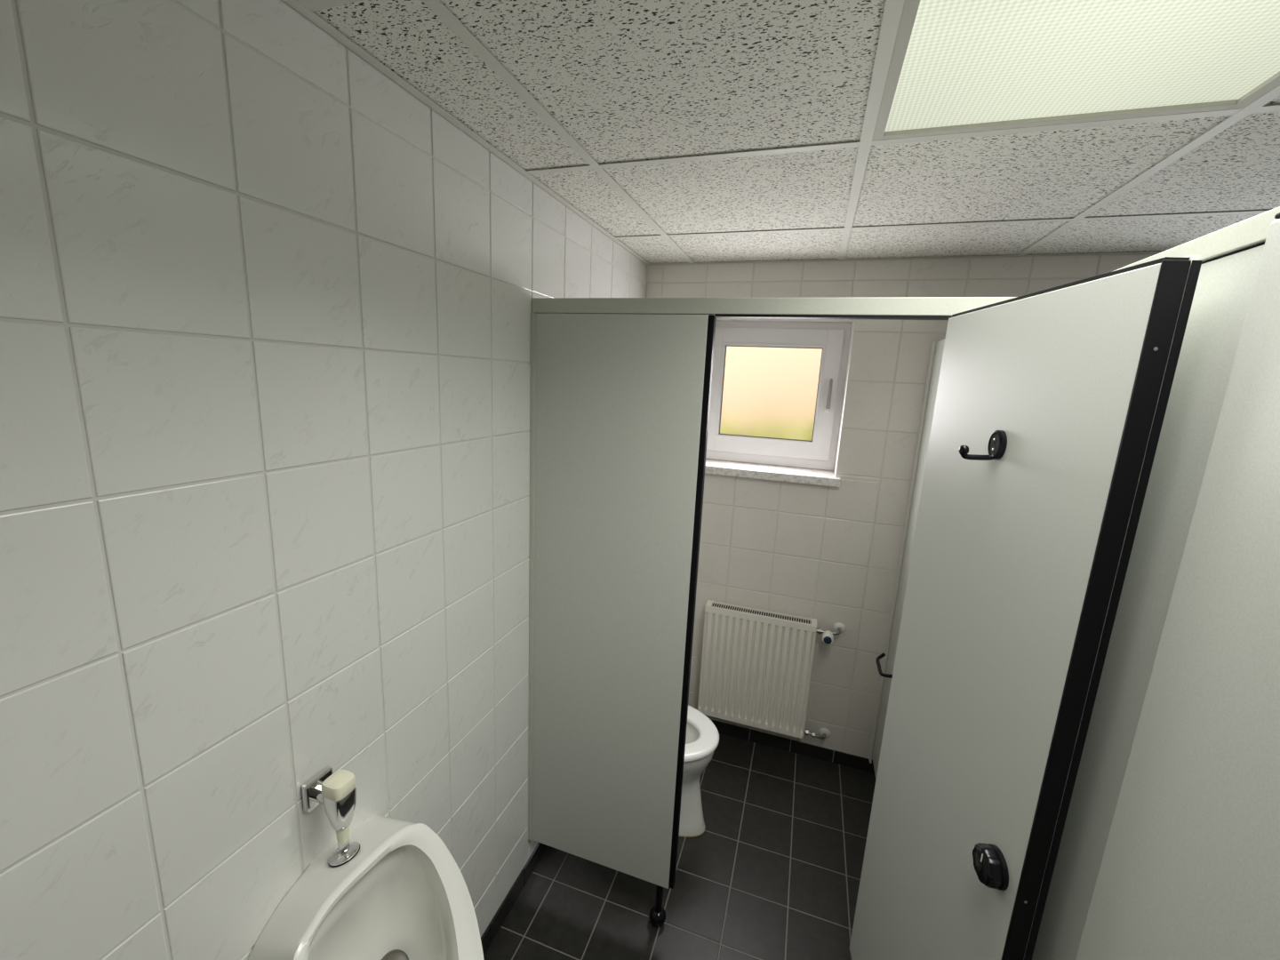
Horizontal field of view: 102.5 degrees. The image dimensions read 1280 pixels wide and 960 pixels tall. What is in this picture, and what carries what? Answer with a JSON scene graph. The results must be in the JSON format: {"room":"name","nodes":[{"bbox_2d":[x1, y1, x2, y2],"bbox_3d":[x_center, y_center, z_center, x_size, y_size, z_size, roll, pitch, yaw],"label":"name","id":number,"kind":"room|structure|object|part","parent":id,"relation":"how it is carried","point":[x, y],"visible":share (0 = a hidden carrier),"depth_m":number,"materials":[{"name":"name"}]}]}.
{"room":"public restroom","nodes":[
{"label":"public restroom","id":0,"kind":"room"},
{"bbox_2d":[0,0,647,959],"bbox_3d":[-0.666,0.357,0.982,0.200,2.570,3.983,6,12,18],"label":"wall","id":1,"kind":"structure","parent":0,"point":[265,308],"depth_m":0.76,"materials":[{"name":"grey tile"}]},
{"bbox_2d":[301,766,359,867],"bbox_3d":[-0.558,0.613,0.938,0.085,0.172,0.055,6,12,18],"label":"valve","id":2,"kind":"object","parent":1,"relation":"attached to","point":[336,791],"visible":1,"depth_m":0.92,"materials":[{"name":"silver metal"}]},
{"bbox_3d":[-0.589,0.566,0.940,0.014,0.055,0.055,6,12,18],"label":"wall plate","id":3,"kind":"part","parent":2,"relation":"part of","materials":[{"name":"silver metal"}]},
{"bbox_2d":[247,815,483,959],"bbox_3d":[-0.457,0.953,0.956,0.339,0.541,0.324,6,12,18],"label":"urinal","id":4,"kind":"object","parent":1,"relation":"attached to","point":[404,895],"visible":0.99,"depth_m":1.00,"materials":[{"name":"white ceramic"}]},
{"bbox_2d":[282,0,650,264],"bbox_3d":[-0.551,-0.684,0.620,0.020,0.020,3.733,6,12,18],"label":"trim","id":5,"kind":"structure","parent":1,"relation":"attached to","point":[295,4],"depth_m":1.00,"materials":[{"name":"beige metal"}]},
{"bbox_2d":[480,842,548,956],"bbox_3d":[-0.663,1.534,1.061,0.007,0.074,3.733,6,12,18],"label":"baseboard","id":6,"kind":"structure","parent":1,"relation":"attached to","point":[501,914],"depth_m":1.73,"materials":[{"name":"black tile"}]},
{"bbox_2d":[483,733,875,959],"bbox_3d":[0.609,1.751,0.667,2.800,0.080,3.733,6,12,18],"label":"floor","id":7,"kind":"structure","parent":0,"point":[773,872],"depth_m":1.85,"materials":[{"name":"grey tile"}]},
{"bbox_2d":[528,312,716,927],"bbox_3d":[-0.101,0.500,1.592,0.529,1.946,0.056,6,12,18],"label":"panel","id":8,"kind":"object","parent":7,"relation":"on","point":[620,403],"visible":1,"depth_m":1.53,"materials":[{"name":"grey laminate"}]},
{"bbox_3d":[0.063,1.377,1.696,0.022,0.132,0.022,6,12,18],"label":"leg","id":9,"kind":"part","parent":8,"relation":"part of","materials":[{"name":"black plastic"}]},
{"bbox_2d":[531,296,1016,319],"bbox_3d":[0.293,-0.431,1.287,1.262,0.046,0.030,6,12,18],"label":"header rail","id":10,"kind":"object","parent":8,"relation":"attached to","point":[870,308],"visible":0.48,"depth_m":1.25,"materials":[{"name":"grey metal"}]},
{"bbox_2d":[678,704,719,837],"bbox_3d":[0.020,1.180,2.118,0.582,0.420,0.374,6,12,18],"label":"toilet","id":11,"kind":"object","parent":7,"relation":"on","point":[702,736],"visible":0.2,"depth_m":2.03,"materials":[{"name":"white ceramic"}]},
{"bbox_3d":[0.088,0.991,2.061,0.458,0.020,0.374,6,12,18],"label":"seat","id":12,"kind":"part","parent":11,"relation":"part of","materials":[{"name":"white plastic"}]},
{"bbox_2d":[1032,241,1265,959],"bbox_3d":[0.725,0.580,0.950,0.028,1.792,0.668,6,12,18],"label":"panel","id":13,"kind":"object","parent":7,"relation":"on","point":[1225,284],"visible":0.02,"depth_m":0.68,"materials":[{"name":"grey laminate"}]},
{"bbox_2d":[1075,212,1279,959],"bbox_3d":[0.527,0.658,0.401,0.046,1.786,0.626,6,12,18],"label":"partition wall","id":14,"kind":"structure","parent":13,"relation":"attached to","point":[1189,868],"depth_m":0.53,"materials":[{"name":"grey laminate"}]},
{"bbox_2d":[1113,206,1279,271],"bbox_3d":[0.570,-0.209,0.199,0.030,0.032,1.900,6,12,18],"label":"header rail","id":15,"kind":"object","parent":13,"relation":"attached to","point":[1253,230],"visible":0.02,"depth_m":0.61,"materials":[{"name":"white metal"}]},
{"bbox_2d":[296,0,1279,263],"bbox_3d":[0.762,-0.636,0.234,3.150,0.200,4.233,6,12,18],"label":"ceiling","id":16,"kind":"structure","parent":0,"point":[686,131],"depth_m":1.09,"materials":[{"name":"tile"}]},
{"bbox_2d":[872,0,1279,140],"bbox_3d":[0.580,-0.628,0.404,0.602,0.099,1.245,6,12,18],"label":"ceiling light","id":17,"kind":"object","parent":16,"relation":"attached to","point":[956,66],"visible":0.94,"depth_m":0.81,"materials":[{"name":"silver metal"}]},
{"bbox_2d":[645,253,1157,759],"bbox_3d":[1.332,0.191,2.298,3.150,2.570,0.300,6,12,18],"label":"wall","id":18,"kind":"structure","parent":0,"point":[828,555],"depth_m":2.29,"materials":[{"name":"grey tile"}]},
{"bbox_2d":[697,600,845,739],"bbox_3d":[0.610,0.927,2.449,0.636,0.609,0.127,6,12,18],"label":"radiator","id":19,"kind":"object","parent":18,"relation":"attached to","point":[756,668],"visible":0.99,"depth_m":2.43,"materials":[{"name":"white metal"}]},
{"bbox_2d":[706,600,815,625],"bbox_3d":[0.566,0.624,2.415,0.503,0.007,0.065,6,12,18],"label":"grille","id":20,"kind":"object","parent":19,"relation":"attached to","point":[711,605],"depth_m":2.40,"materials":[{"name":"white metal"}]},
{"bbox_3d":[0.560,0.902,2.496,0.495,0.568,0.012,6,12,18],"label":"panel","id":21,"kind":"part","parent":19,"relation":"part of","materials":[{"name":"white metal"}]},
{"bbox_3d":[0.841,0.704,2.301,0.049,0.049,0.060,6,12,18],"label":"thermostat knob","id":22,"kind":"part","parent":19,"relation":"part of","materials":[{"name":"white plastic"}]},
{"bbox_2d":[704,318,855,487],"bbox_3d":[0.593,-0.381,2.406,0.715,0.718,0.285,6,12,18],"label":"window","id":23,"kind":"structure","parent":18,"relation":"in","point":[779,386],"depth_m":2.44,"materials":[{"name":"white plastic"}]},
{"bbox_3d":[0.621,-0.419,2.475,0.453,0.438,0.006,6,12,18],"label":"pane","id":24,"kind":"part","parent":23,"relation":"part of","materials":[{"name":"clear glass"}]},
{"bbox_3d":[0.568,-0.043,2.444,0.715,0.037,0.225,6,12,18],"label":"sill","id":25,"kind":"part","parent":23,"relation":"part of","materials":[{"name":"stone"}]},
{"bbox_3d":[0.869,-0.350,2.373,0.026,0.070,0.010,6,12,18],"label":"handle","id":26,"kind":"part","parent":23,"relation":"part of","materials":[{"name":"white plastic"}]},
{"bbox_3d":[0.864,-0.393,2.343,0.018,0.137,0.034,6,12,18],"label":"lever","id":27,"kind":"part","parent":23,"relation":"part of","materials":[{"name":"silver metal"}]},
{"bbox_2d":[711,719,874,773],"bbox_3d":[1.232,1.367,2.382,2.742,0.064,0.007,6,12,18],"label":"baseboard","id":28,"kind":"structure","parent":18,"relation":"attached to","point":[856,762],"depth_m":2.53,"materials":[{"name":"black tile"}]},
{"bbox_2d":[650,251,1161,264],"bbox_3d":[1.343,-0.854,1.936,2.730,0.020,0.016,6,12,18],"label":"trim","id":29,"kind":"structure","parent":18,"relation":"attached to","point":[1146,252],"depth_m":2.01,"materials":[{"name":"beige metal"}]},
{"bbox_2d":[868,338,944,779],"bbox_3d":[0.988,0.469,1.768,0.046,1.908,1.002,6,12,18],"label":"wall","id":30,"kind":"structure","parent":18,"relation":"attached to","point":[937,348],"depth_m":2.14,"materials":[{"name":"grey laminate"}]},
{"bbox_2d":[875,652,892,678],"bbox_3d":[0.917,0.677,1.849,0.113,0.038,0.140,6,12,18],"label":"toilet roll holder","id":31,"kind":"object","parent":30,"relation":"attached to","point":[883,654],"visible":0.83,"depth_m":1.85,"materials":[{"name":"black plastic"}]},
{"bbox_3d":[0.751,0.516,1.304,0.125,1.782,0.030,6,12,18],"label":"panel","id":32,"kind":"object","parent":30,"relation":"attached to","visible":0},
{"bbox_2d":[849,255,1202,959],"bbox_3d":[0.601,0.545,1.051,0.105,1.764,0.562,4,11,6],"label":"door","id":33,"kind":"structure","parent":32,"relation":"attached to","point":[1050,408],"depth_m":0.85,"materials":[{"name":"grey laminate"}]},
{"bbox_3d":[0.608,-0.048,0.923,0.065,0.026,0.016,4,11,6],"label":"hook arm","id":34,"kind":"part","parent":33,"relation":"part of","materials":[{"name":"black plastic"}]},
{"bbox_3d":[0.580,0.632,0.839,0.008,0.061,0.061,4,11,6],"label":"lock knob","id":35,"kind":"part","parent":33,"relation":"part of","materials":[{"name":"black plastic"}]}
]}

